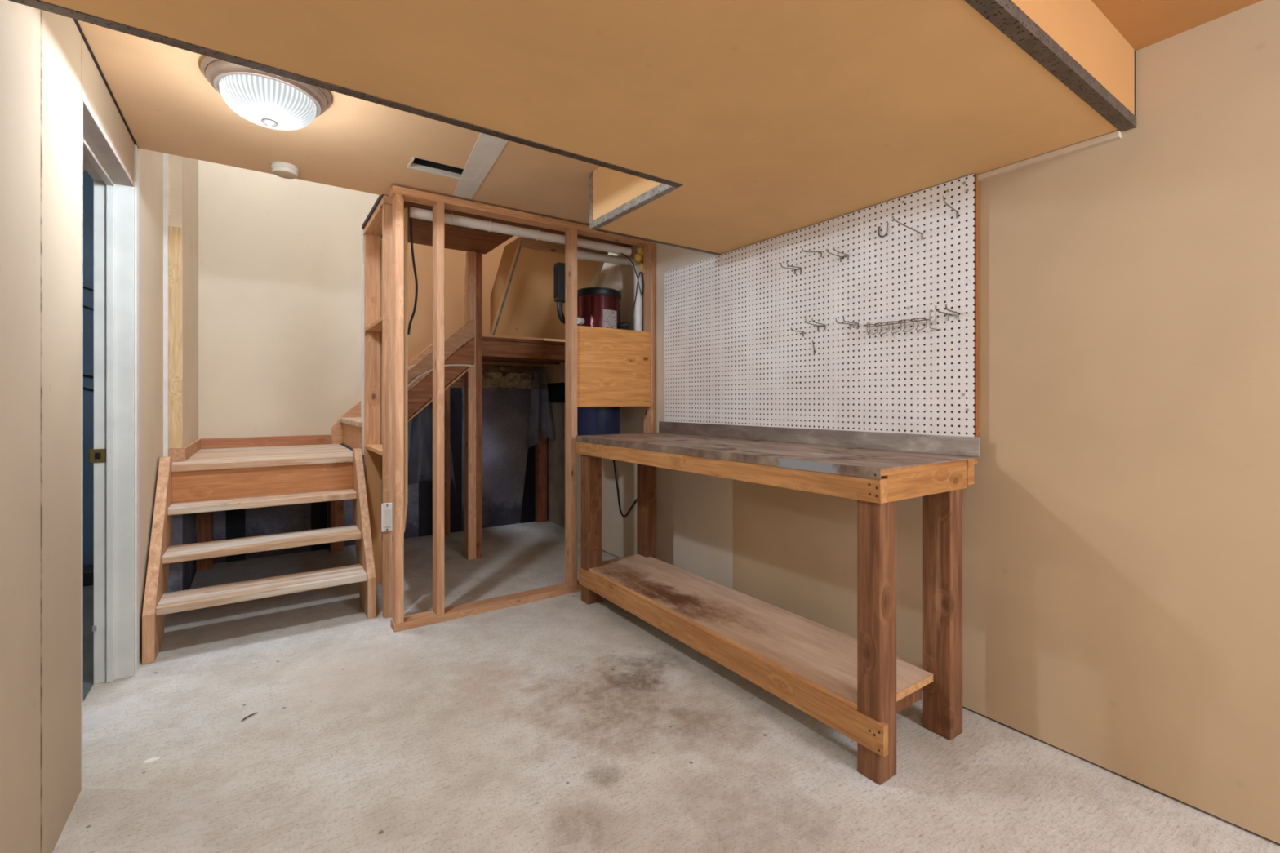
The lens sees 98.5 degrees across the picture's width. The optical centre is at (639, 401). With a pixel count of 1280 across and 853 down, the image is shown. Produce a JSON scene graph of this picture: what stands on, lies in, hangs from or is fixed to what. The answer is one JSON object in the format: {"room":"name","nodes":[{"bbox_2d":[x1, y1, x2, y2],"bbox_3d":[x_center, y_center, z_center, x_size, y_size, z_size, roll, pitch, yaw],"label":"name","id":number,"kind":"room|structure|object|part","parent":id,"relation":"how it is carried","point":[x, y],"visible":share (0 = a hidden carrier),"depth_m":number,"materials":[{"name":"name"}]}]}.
{"room":"basement workshop","nodes":[
{"label":"basement workshop","id":0,"kind":"room"},
{"bbox_2d":[0,0,133,852],"bbox_3d":[-0.503,-0.095,-0.134,0.120,2.450,5.750,0,0,-35],"label":"wall","id":1,"kind":"structure","parent":0,"point":[46,64],"depth_m":1.30,"materials":[{"name":"beige paint"}]},
{"bbox_2d":[81,92,82,789],"bbox_3d":[-1.628,0.115,1.608,0.002,2.030,0.009,0,0,-35],"label":"door frame","id":2,"kind":"structure","parent":1,"relation":"attached to","point":[82,92],"depth_m":1.60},
{"bbox_2d":[73,18,138,148],"bbox_3d":[-1.701,-1.067,1.719,0.006,0.006,1.480,0,0,-35],"label":"trim","id":3,"kind":"structure","parent":1,"relation":"attached to","point":[77,24],"depth_m":1.80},
{"bbox_2d":[82,94,134,684],"bbox_3d":[-1.914,0.115,1.908,0.134,2.030,0.826,0,0,-35],"label":"door frame","id":4,"kind":"structure","parent":1,"relation":"in","point":[113,454],"depth_m":2.22,"materials":[{"name":"white paint"}]},
{"bbox_3d":[-2.170,0.217,2.207,0.050,0.055,0.004,0,0,-35],"label":"strike plate","id":5,"kind":"part","parent":4,"relation":"part of","materials":[{"name":"gold metal"}]},
{"bbox_2d":[1011,0,1134,115],"bbox_3d":[0.404,-0.932,0.902,2.548,0.205,0.004,0,0,-35],"label":"soffit","id":6,"kind":"structure","parent":1,"relation":"attached to","point":[1078,27],"depth_m":1.43,"materials":[{"name":"orange paint"}]},
{"bbox_2d":[82,170,93,564],"bbox_3d":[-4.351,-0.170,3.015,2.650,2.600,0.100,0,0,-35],"label":"door","id":7,"kind":"structure","parent":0,"point":[87,181],"depth_m":3.52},
{"bbox_2d":[82,305,93,311],"bbox_3d":[-3.617,-0.616,3.448,0.651,0.099,0.015,0,0,-34],"label":"pipe","id":8,"kind":"object","parent":7,"relation":"attached to","point":[83,306],"visible":0.14,"depth_m":3.51,"materials":[{"name":"black metal"}]},
{"bbox_2d":[82,286,93,291],"bbox_3d":[-3.617,-0.739,3.448,0.651,0.094,0.015,0,0,-34],"label":"pipe","id":9,"kind":"object","parent":7,"relation":"attached to","point":[84,287],"visible":0.13,"depth_m":3.51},
{"bbox_2d":[82,386,93,391],"bbox_3d":[-3.617,-0.099,3.448,0.651,0.094,0.015,0,0,-34],"label":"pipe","id":10,"kind":"object","parent":7,"relation":"attached to","point":[83,388],"visible":0.16,"depth_m":3.51,"materials":[{"name":"black metal"}]},
{"bbox_2d":[82,374,93,377],"bbox_3d":[-3.617,-0.184,3.448,0.651,0.083,0.015,0,0,-34],"label":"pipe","id":11,"kind":"object","parent":7,"relation":"attached to","point":[86,375],"visible":0.16,"depth_m":3.51,"materials":[{"name":"black metal"}]},
{"bbox_2d":[133,143,198,664],"bbox_3d":[-2.637,-1.170,2.993,0.248,4.600,1.780,0,0,-35],"label":"wall","id":12,"kind":"structure","parent":0,"point":[184,171],"depth_m":2.82,"materials":[{"name":"paint"}]},
{"bbox_2d":[134,144,138,674],"bbox_3d":[-2.108,0.030,2.309,0.007,2.200,0.055,0,0,-35],"label":"trim","id":13,"kind":"structure","parent":12,"relation":"attached to","point":[136,149],"depth_m":2.29,"materials":[{"name":"white wood"}]},
{"bbox_2d":[163,153,168,457],"bbox_3d":[-2.548,-0.580,2.964,0.021,1.820,0.008,0,0,-35],"label":"trim","id":14,"kind":"structure","parent":12,"relation":"attached to","point":[166,157],"depth_m":2.96,"materials":[{"name":"beige wood"}]},
{"bbox_2d":[168,165,170,216],"bbox_3d":[-2.547,-1.135,2.967,0.028,0.270,0.004,0,0,-35],"label":"strip","id":15,"kind":"object","parent":12,"relation":"attached to","point":[169,166],"visible":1,"depth_m":2.97,"materials":[{"name":"beige wood"}]},
{"bbox_2d":[168,226,182,448],"bbox_3d":[-2.514,-0.345,2.985,0.058,1.199,0.012,0,0,-35],"label":"board","id":16,"kind":"object","parent":12,"relation":"attached to","point":[175,234],"visible":1,"depth_m":2.98,"materials":[{"name":"beige wood"}]},
{"bbox_2d":[168,439,200,462],"bbox_3d":[-2.770,0.290,3.367,0.071,0.070,0.936,0,0,-35],"label":"baseboard","id":17,"kind":"structure","parent":12,"relation":"attached to","point":[184,454],"depth_m":3.00,"materials":[{"name":"brown wood"}]},
{"bbox_2d":[77,20,632,254],"bbox_3d":[-0.867,-1.095,2.760,2.560,0.050,2.430,0,0,-35],"label":"ceiling","id":18,"kind":"structure","parent":0,"point":[165,99],"depth_m":2.31,"materials":[{"name":"brown paint"}]},
{"bbox_2d":[200,56,331,130],"bbox_3d":[-1.249,-0.996,1.860,0.364,0.148,0.364,0,0,36],"label":"ceiling light","id":19,"kind":"object","parent":18,"relation":"attached to","point":[268,100],"visible":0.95,"depth_m":1.78,"materials":[{"name":"white glass"}]},
{"bbox_3d":[-1.249,-0.983,1.860,0.274,0.082,0.274,0,0,-35],"label":"lamp shade","id":20,"kind":"part","parent":19,"relation":"part of","materials":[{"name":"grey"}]},
{"bbox_2d":[271,161,298,178],"bbox_3d":[-1.616,-1.049,2.511,0.108,0.042,0.108,0,0,-35],"label":"smoke detector","id":21,"kind":"object","parent":18,"relation":"attached to","point":[282,170],"visible":1,"depth_m":2.48,"materials":[{"name":"white plastic"}]},
{"bbox_3d":[-1.616,-1.062,2.511,0.108,0.016,0.108,0,0,-35],"label":"mounting plate","id":22,"kind":"part","parent":21,"relation":"part of","materials":[{"name":"white plastic"}]},
{"bbox_2d":[407,157,481,182],"bbox_3d":[-0.902,-1.129,2.553,0.310,0.126,0.124,0,0,-35],"label":"ceiling vent","id":23,"kind":"object","parent":18,"relation":"in","point":[417,161],"visible":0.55,"depth_m":2.58,"materials":[{"name":"metal"}]},
{"bbox_2d":[452,133,508,199],"bbox_3d":[-0.634,-1.069,2.329,0.124,0.003,1.263,0,0,-27],"label":"trim","id":24,"kind":"structure","parent":18,"relation":"attached to","point":[487,148],"depth_m":2.46,"materials":[{"name":"grey paint"}]},
{"bbox_2d":[490,236,608,339],"bbox_3d":[-0.660,-0.778,3.998,0.675,0.587,0.562,0,0,-35],"label":"wall panel","id":25,"kind":"object","parent":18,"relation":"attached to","point":[522,304],"depth_m":3.94,"materials":[{"name":"beige paint"}]},
{"bbox_2d":[198,160,546,564],"bbox_3d":[-2.003,-1.170,4.588,3.100,4.600,0.170,0,0,-35],"label":"wall","id":26,"kind":"structure","parent":0,"point":[279,259],"depth_m":4.13,"materials":[{"name":"paint"}]},
{"bbox_2d":[198,435,330,448],"bbox_3d":[-2.696,0.290,3.997,0.792,0.070,0.018,0,0,-35],"label":"baseboard","id":27,"kind":"structure","parent":26,"relation":"attached to","point":[226,442],"depth_m":3.97,"materials":[{"name":"brown wood"}]},
{"bbox_2d":[444,387,449,535],"bbox_3d":[-1.655,0.505,4.699,0.050,1.250,0.080,0,0,-35],"label":"stud","id":28,"kind":"object","parent":26,"relation":"attached to","point":[446,393],"visible":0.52,"depth_m":4.67,"materials":[{"name":"brown wood"}]},
{"bbox_2d":[448,364,545,388],"bbox_3d":[-1.616,-0.225,4.872,1.740,0.210,0.140,0,0,-35],"label":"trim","id":29,"kind":"structure","parent":26,"relation":"on","point":[539,381],"depth_m":5.22,"materials":[{"name":"brown wood"}]},
{"bbox_2d":[482,364,537,388],"bbox_3d":[-1.220,-0.228,4.949,0.600,0.220,0.162,0,0,-35],"label":"insulation batt","id":30,"kind":"object","parent":26,"relation":"on","point":[495,376],"visible":0.81,"depth_m":4.99,"materials":[{"name":"brown fabric"}]},
{"bbox_2d":[535,431,546,522],"bbox_3d":[-0.932,0.705,5.197,0.085,0.850,0.080,0,0,-35],"label":"stud","id":31,"kind":"object","parent":26,"relation":"attached to","point":[540,436],"visible":1,"depth_m":5.16,"materials":[{"name":"brown wood"}]},
{"bbox_2d":[543,338,564,527],"bbox_3d":[-0.224,-1.170,4.489,0.280,4.600,2.250,0,0,-35],"label":"wall","id":32,"kind":"structure","parent":0,"point":[555,411],"depth_m":5.09,"materials":[{"name":"beige paint"}]},
{"bbox_2d":[39,0,1120,253],"bbox_3d":[-0.087,-0.940,1.627,2.560,0.260,1.749,0,0,-35],"label":"ceiling","id":33,"kind":"structure","parent":0,"point":[773,118],"depth_m":1.41,"materials":[{"name":"brown paint"}]},
{"bbox_2d":[7,0,683,187],"bbox_3d":[-0.560,-0.824,1.582,1.730,0.032,0.034,0,0,-35],"label":"trim","id":34,"kind":"structure","parent":33,"relation":"attached to","point":[37,4],"depth_m":1.38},
{"bbox_2d":[589,171,593,222],"bbox_3d":[-0.217,-0.940,2.584,0.029,0.260,0.031,0,0,-35],"label":"trim","id":35,"kind":"structure","parent":33,"relation":"attached to","point":[591,175],"depth_m":2.57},
{"bbox_2d":[589,183,678,230],"bbox_3d":[-0.046,-0.824,2.337,0.032,0.032,0.629,0,0,-35],"label":"trim","id":36,"kind":"structure","parent":33,"relation":"attached to","point":[661,189],"depth_m":2.30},
{"bbox_2d":[964,0,1136,132],"bbox_3d":[0.400,-0.822,0.915,2.556,0.031,0.036,0,0,-35],"label":"trim","id":37,"kind":"structure","parent":33,"relation":"attached to","point":[1005,15],"depth_m":1.30,"materials":[{"name":"grey metal"}]},
{"bbox_2d":[52,520,1279,852],"bbox_3d":[-0.940,1.190,0.749,5.700,0.120,7.700,0,0,-35],"label":"floor","id":38,"kind":"structure","parent":0,"point":[565,723],"depth_m":1.78,"materials":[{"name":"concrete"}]},
{"bbox_2d":[142,755,160,763],"bbox_3d":[-1.539,1.129,1.736,0.044,0.002,0.023,0,0,-35],"label":"chip","id":39,"kind":"object","parent":38,"relation":"on","point":[155,758],"visible":1,"depth_m":1.74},
{"bbox_2d":[240,711,257,721],"bbox_3d":[-1.399,1.125,1.972,0.008,0.006,0.060,0,0,20],"label":"wood splinter","id":40,"kind":"object","parent":38,"relation":"on","point":[245,717],"visible":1,"depth_m":1.97,"materials":[{"name":"beige wood"}]},
{"bbox_2d":[142,444,376,664],"bbox_3d":[-2.225,0.708,3.318,0.935,0.845,1.669,0,0,-35],"label":"staircase","id":41,"kind":"structure","parent":38,"relation":"on","point":[210,481],"depth_m":2.91,"materials":[{"name":"brown wood"}]},
{"bbox_3d":[-2.952,0.747,3.735,0.090,0.767,0.100,0,0,-35],"label":"support post","id":42,"kind":"part","parent":41,"relation":"part of","materials":[{"name":"brown wood"}]},
{"bbox_3d":[-2.303,0.747,4.181,0.085,0.767,0.100,0,0,-35],"label":"support post","id":43,"kind":"part","parent":41,"relation":"part of","materials":[{"name":"brown wood"}]},
{"bbox_2d":[332,318,475,453],"bbox_3d":[-1.731,-0.124,4.015,0.800,0.898,1.078,0,0,-35],"label":"flight","id":44,"kind":"object","parent":41,"relation":"on","point":[348,430],"visible":0.49,"depth_m":3.71,"materials":[{"name":"brown wood"}]},
{"bbox_2d":[408,364,475,386],"bbox_3d":[-1.363,-0.104,3.604,0.570,0.297,0.014,0,0,-35],"label":"cable","id":45,"kind":"object","parent":44,"relation":"attached to","point":[446,365],"visible":0.63,"depth_m":3.65,"materials":[{"name":"white plastic"}]},
{"bbox_2d":[360,195,408,617],"bbox_3d":[-1.486,0.030,3.179,0.111,2.200,0.802,0,0,-35],"label":"shelf niche","id":46,"kind":"object","parent":38,"relation":"on","point":[375,251],"visible":0.74,"depth_m":3.37,"materials":[{"name":"brown wood"}]},
{"bbox_3d":[-1.484,0.277,3.169,0.087,0.022,0.579,0,0,-35],"label":"shelf","id":47,"kind":"part","parent":46,"relation":"part of","materials":[{"name":"brown wood"}]},
{"bbox_3d":[-1.484,-0.440,3.169,0.087,0.020,0.579,0,0,-35],"label":"shelf","id":48,"kind":"part","parent":46,"relation":"part of","materials":[{"name":"brown wood"}]},
{"bbox_3d":[-1.640,0.709,3.397,0.085,0.842,0.026,0,0,-35],"label":"panel","id":49,"kind":"part","parent":46,"relation":"part of","materials":[{"name":"beige paint"}]},
{"bbox_2d":[361,194,388,229],"bbox_3d":[-1.488,-1.080,3.164,0.099,0.024,0.700,0,0,-35],"label":"trim","id":50,"kind":"structure","parent":46,"relation":"on","point":[380,197],"depth_m":3.10,"materials":[{"name":"black metal"}]},
{"bbox_3d":[-1.486,-1.049,3.166,0.093,0.038,0.700,0,0,-35],"label":"plate","id":51,"kind":"part","parent":46,"relation":"part of","materials":[{"name":"brown wood"}]},
{"bbox_2d":[381,502,391,532],"bbox_3d":[-1.319,0.604,2.876,0.052,0.148,0.016,0,0,-35],"label":"outlet box","id":52,"kind":"object","parent":46,"relation":"attached to","point":[386,508],"visible":0.91,"depth_m":2.87,"materials":[{"name":"white plastic"}]},
{"bbox_2d":[384,507,391,527],"bbox_3d":[-1.316,0.604,2.872,0.032,0.096,0.005,0,0,-35],"label":"receptacle","id":53,"kind":"object","parent":52,"relation":"attached to","point":[387,510],"depth_m":2.87,"materials":[{"name":"white plastic"}]},
{"bbox_2d":[407,217,417,334],"bbox_3d":[-1.183,-0.650,2.877,0.050,0.601,0.055,0,0,-35],"label":"wire","id":54,"kind":"object","parent":46,"relation":"attached to","point":[411,218],"visible":1,"depth_m":2.88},
{"bbox_2d":[464,250,482,559],"bbox_3d":[-1.207,0.028,3.995,0.104,2.205,0.090,0,0,-35],"label":"support post","id":55,"kind":"object","parent":38,"relation":"on","point":[473,260],"visible":1,"depth_m":3.96,"materials":[{"name":"brown wood"}]},
{"bbox_2d":[389,185,656,631],"bbox_3d":[-0.577,0.036,3.183,1.595,2.188,0.089,0,0,-35],"label":"frame","id":56,"kind":"object","parent":38,"relation":"on","point":[398,195],"visible":0.77,"depth_m":2.86,"materials":[{"name":"brown wood"}]},
{"bbox_3d":[-0.574,1.111,3.185,1.589,0.038,0.089,0,0,-35],"label":"plate","id":57,"kind":"part","parent":56,"relation":"part of","materials":[{"name":"brown wood"}]},
{"bbox_3d":[-0.577,-1.039,3.183,1.595,0.038,0.089,0,0,-35],"label":"plate","id":58,"kind":"part","parent":56,"relation":"part of","materials":[{"name":"brown wood"}]},
{"bbox_2d":[408,206,642,331],"bbox_3d":[-0.590,-0.653,3.272,1.457,0.726,0.063,0,0,-35],"label":"pvc pipe","id":59,"kind":"object","parent":56,"relation":"attached to","point":[416,213],"visible":0.93,"depth_m":3.24,"materials":[{"name":"white plastic"}]},
{"bbox_2d":[577,249,639,269],"bbox_3d":[-0.214,-0.932,3.625,0.447,0.100,0.147,0,0,-35],"label":"exhaust pipe","id":60,"kind":"object","parent":59,"relation":"attached to","point":[581,255],"visible":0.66,"depth_m":3.64,"materials":[{"name":"white plastic"}]},
{"bbox_2d":[620,253,644,329],"bbox_3d":[-0.161,-0.681,3.610,0.376,0.626,0.105,0,0,-21],"label":"cable","id":61,"kind":"object","parent":59,"relation":"attached to","point":[620,253],"visible":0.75,"depth_m":3.63,"materials":[{"name":"black rubber"}]},
{"bbox_2d":[553,262,564,324],"bbox_3d":[-0.473,-0.654,3.360,0.106,0.363,0.080,0,0,-35],"label":"muffler","id":62,"kind":"object","parent":56,"relation":"attached to","point":[559,268],"visible":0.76,"depth_m":3.32,"materials":[{"name":"plastic"}]},
{"bbox_2d":[577,325,649,406],"bbox_3d":[-0.159,-0.210,3.439,0.538,0.485,0.019,0,0,-35],"label":"panel","id":63,"kind":"object","parent":56,"relation":"attached to","point":[613,365],"visible":1,"depth_m":3.43,"materials":[{"name":"brown wood"}]},
{"bbox_2d":[634,246,644,272],"bbox_3d":[0.003,-0.932,3.680,0.076,0.218,0.098,0,0,13],"label":"foam","id":64,"kind":"object","parent":56,"relation":"attached to","point":[638,257],"visible":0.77,"depth_m":3.65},
{"bbox_2d":[575,421,979,784],"bbox_3d":[0.413,0.628,2.546,0.604,1.004,1.894,0,0,-35],"label":"workbench","id":65,"kind":"object","parent":38,"relation":"on","point":[857,687],"visible":1,"depth_m":1.96,"materials":[{"name":"wood"}]},
{"bbox_3d":[-0.276,0.711,3.126,0.089,0.838,0.087,0,0,-35],"label":"leg","id":66,"kind":"part","parent":65,"relation":"part of","materials":[{"name":"brown wood"}]},
{"bbox_3d":[0.040,0.680,3.352,0.077,0.900,0.102,0,0,-35],"label":"leg","id":67,"kind":"part","parent":65,"relation":"part of","materials":[{"name":"brown wood"}]},
{"bbox_3d":[0.189,0.988,2.371,0.025,0.088,1.860,0,0,-35],"label":"rail","id":68,"kind":"part","parent":65,"relation":"part of","materials":[{"name":"brown wood"}]},
{"bbox_2d":[590,554,932,703],"bbox_3d":[0.352,0.939,2.524,0.418,0.018,1.790,0,0,-35],"label":"shelf","id":69,"kind":"object","parent":65,"relation":"attached to","point":[820,657],"depth_m":2.27,"materials":[{"name":"brown wood"}]},
{"bbox_3d":[0.721,0.711,1.677,0.089,0.838,0.077,0,0,-35],"label":"leg","id":70,"kind":"part","parent":65,"relation":"part of","materials":[{"name":"brown wood"}]},
{"bbox_2d":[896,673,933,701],"bbox_3d":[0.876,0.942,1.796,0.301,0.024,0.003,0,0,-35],"label":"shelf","id":71,"kind":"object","parent":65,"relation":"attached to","point":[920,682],"depth_m":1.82,"materials":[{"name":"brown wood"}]},
{"bbox_3d":[1.042,0.680,1.897,0.083,0.900,0.095,0,0,-35],"label":"leg","id":72,"kind":"part","parent":65,"relation":"part of","materials":[{"name":"brown wood"}]},
{"bbox_2d":[577,0,1279,844],"bbox_3d":[1.423,-0.099,1.768,0.090,2.442,6.700,0,0,-35],"label":"wall","id":73,"kind":"structure","parent":0,"point":[1121,510],"depth_m":1.65,"materials":[{"name":"beige paint"}]},
{"bbox_2d":[457,336,564,364],"bbox_3d":[-1.030,-0.403,4.620,0.895,0.141,0.877,0,0,-35],"label":"landing","id":74,"kind":"object","parent":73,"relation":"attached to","point":[495,349],"visible":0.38,"depth_m":4.25,"materials":[{"name":"brown wood"}]},
{"bbox_2d":[577,287,629,435],"bbox_3d":[-0.255,-0.212,3.775,0.386,1.085,0.320,0,0,-7],"label":"water heater","id":75,"kind":"object","parent":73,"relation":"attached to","point":[597,307],"visible":0.29,"depth_m":3.63,"materials":[{"name":"red metal"}]},
{"bbox_3d":[-0.288,-0.727,3.771,0.320,0.057,0.320,0,0,-35],"label":"lid","id":76,"kind":"part","parent":75,"relation":"part of","materials":[{"name":"black plastic"}]},
{"bbox_2d":[617,322,629,328],"bbox_3d":[-0.107,-0.512,3.701,0.074,0.037,0.031,0,0,22],"label":"outlet","id":77,"kind":"object","parent":75,"relation":"attached to","point":[625,324],"depth_m":3.69,"materials":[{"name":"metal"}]},
{"bbox_2d":[613,459,636,516],"bbox_3d":[-0.091,0.499,3.867,0.026,0.640,0.379,0,0,-38],"label":"power cord","id":78,"kind":"object","parent":73,"relation":"attached to","point":[635,500],"visible":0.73,"depth_m":3.95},
{"bbox_2d":[595,228,722,255],"bbox_3d":[0.137,-0.809,2.829,0.827,0.002,0.027,0,0,-35],"label":"trim","id":79,"kind":"structure","parent":73,"relation":"attached to","point":[598,229],"depth_m":2.79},
{"bbox_2d":[658,421,979,457],"bbox_3d":[0.657,0.161,2.716,0.006,0.069,1.890,0,0,-35],"label":"backsplash","id":80,"kind":"structure","parent":73,"relation":"attached to","point":[924,443],"depth_m":2.39,"materials":[{"name":"wood"}]},
{"bbox_2d":[664,173,980,436],"bbox_3d":[0.687,-0.341,2.715,0.045,0.933,1.819,0,0,-35],"label":"pegboard","id":81,"kind":"object","parent":73,"relation":"attached to","point":[682,300],"visible":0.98,"depth_m":2.41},
{"bbox_2d":[780,261,801,274],"bbox_3d":[0.703,-0.622,2.566,0.103,0.040,0.043,0,0,-35],"label":"hook","id":82,"kind":"object","parent":81,"relation":"attached to","point":[800,268],"visible":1,"depth_m":2.58,"materials":[{"name":"metal"}]},
{"bbox_3d":[0.742,-0.614,2.592,0.006,0.024,0.043,0,0,-35],"label":"plate","id":83,"kind":"part","parent":82,"relation":"part of","materials":[{"name":"metal"}]},
{"bbox_2d":[791,327,804,337],"bbox_3d":[0.726,-0.320,2.546,0.088,0.037,0.006,0,0,-35],"label":"hook","id":84,"kind":"object","parent":81,"relation":"attached to","point":[791,327],"visible":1,"depth_m":2.56,"materials":[{"name":"metal"}]},
{"bbox_2d":[802,248,822,257],"bbox_3d":[0.765,-0.663,2.450,0.133,0.026,0.006,0,0,-35],"label":"hook","id":85,"kind":"object","parent":81,"relation":"attached to","point":[802,248],"visible":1,"depth_m":2.46,"materials":[{"name":"metal"}]},
{"bbox_2d":[804,317,825,330],"bbox_3d":[0.782,-0.344,2.459,0.093,0.048,0.044,0,0,-35],"label":"hook","id":86,"kind":"object","parent":81,"relation":"attached to","point":[822,325],"visible":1,"depth_m":2.47,"materials":[{"name":"metal"}]},
{"bbox_3d":[0.817,-0.332,2.484,0.006,0.024,0.044,0,0,-35],"label":"plate","id":87,"kind":"part","parent":86,"relation":"part of","materials":[{"name":"metal"}]},
{"bbox_2d":[826,247,848,262],"bbox_3d":[0.845,-0.628,2.360,0.103,0.043,0.043,0,0,-35],"label":"hook","id":88,"kind":"object","parent":81,"relation":"attached to","point":[846,255],"visible":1,"depth_m":2.37,"materials":[{"name":"metal"}]},
{"bbox_3d":[0.884,-0.619,2.386,0.006,0.024,0.043,0,0,-35],"label":"plate","id":89,"kind":"part","parent":88,"relation":"part of","materials":[{"name":"metal"}]},
{"bbox_2d":[835,317,858,329],"bbox_3d":[0.872,-0.328,2.321,0.103,0.040,0.044,0,0,-35],"label":"hook","id":90,"kind":"object","parent":81,"relation":"attached to","point":[849,322],"visible":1,"depth_m":2.33,"materials":[{"name":"metal"}]},
{"bbox_3d":[0.910,-0.320,2.348,0.006,0.024,0.044,0,0,-35],"label":"plate","id":91,"kind":"part","parent":90,"relation":"part of","materials":[{"name":"metal"}]},
{"bbox_2d":[878,223,888,237],"bbox_3d":[0.986,-0.692,2.235,0.010,0.054,0.041,0,0,-35],"label":"u-hook","id":92,"kind":"object","parent":81,"relation":"attached to","point":[886,224],"visible":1,"depth_m":2.23,"materials":[{"name":"metal"}]},
{"bbox_2d":[864,310,941,335],"bbox_3d":[1.009,-0.304,2.151,0.071,0.076,0.293,0,0,-35],"label":"tool rack","id":93,"kind":"object","parent":81,"relation":"attached to","point":[929,319],"visible":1,"depth_m":2.14,"materials":[{"name":"metal"}]},
{"bbox_3d":[1.012,-0.307,2.171,0.004,0.004,0.260,0,0,-35],"label":"rail","id":94,"kind":"part","parent":93,"relation":"part of","materials":[{"name":"metal"}]},
{"bbox_2d":[892,216,923,239],"bbox_3d":[0.997,-0.645,2.051,0.204,0.053,0.006,0,0,-35],"label":"hook","id":95,"kind":"object","parent":81,"relation":"attached to","point":[922,234],"visible":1,"depth_m":2.06,"materials":[{"name":"metal"}]},
{"bbox_2d":[934,304,958,320],"bbox_3d":[1.108,-0.321,1.990,0.089,0.047,0.044,0,0,-35],"label":"hook","id":96,"kind":"object","parent":81,"relation":"attached to","point":[946,308],"visible":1,"depth_m":2.00,"materials":[{"name":"metal"}]},
{"bbox_3d":[1.141,-0.310,2.013,0.006,0.024,0.044,0,0,-35],"label":"plate","id":97,"kind":"part","parent":96,"relation":"part of","materials":[{"name":"metal"}]},
{"bbox_2d":[942,195,958,218],"bbox_3d":[1.111,-0.695,1.972,0.103,0.060,0.006,0,0,-35],"label":"hook","id":98,"kind":"object","parent":81,"relation":"attached to","point":[957,212],"visible":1,"depth_m":1.98,"materials":[{"name":"metal"}]},
{"bbox_2d":[977,130,1121,181],"bbox_3d":[1.325,-0.799,1.813,0.022,0.018,0.395,0,0,-35],"label":"trim","id":99,"kind":"structure","parent":73,"relation":"attached to","point":[1113,136],"depth_m":1.78,"materials":[{"name":"beige wood"}]},
{"bbox_2d":[1134,50,1135,115],"bbox_3d":[1.459,-0.922,1.627,0.012,0.225,0.004,0,0,-35],"label":"trim","id":100,"kind":"structure","parent":73,"relation":"attached to","point":[1135,51],"depth_m":1.63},
{"bbox_2d":[1091,0,1262,51],"bbox_3d":[1.307,-1.050,-0.400,2.560,0.030,3.260,0,0,-35],"label":"ceiling","id":101,"kind":"structure","parent":0,"point":[1143,24],"depth_m":1.48,"materials":[{"name":"orange paint"}]}
]}

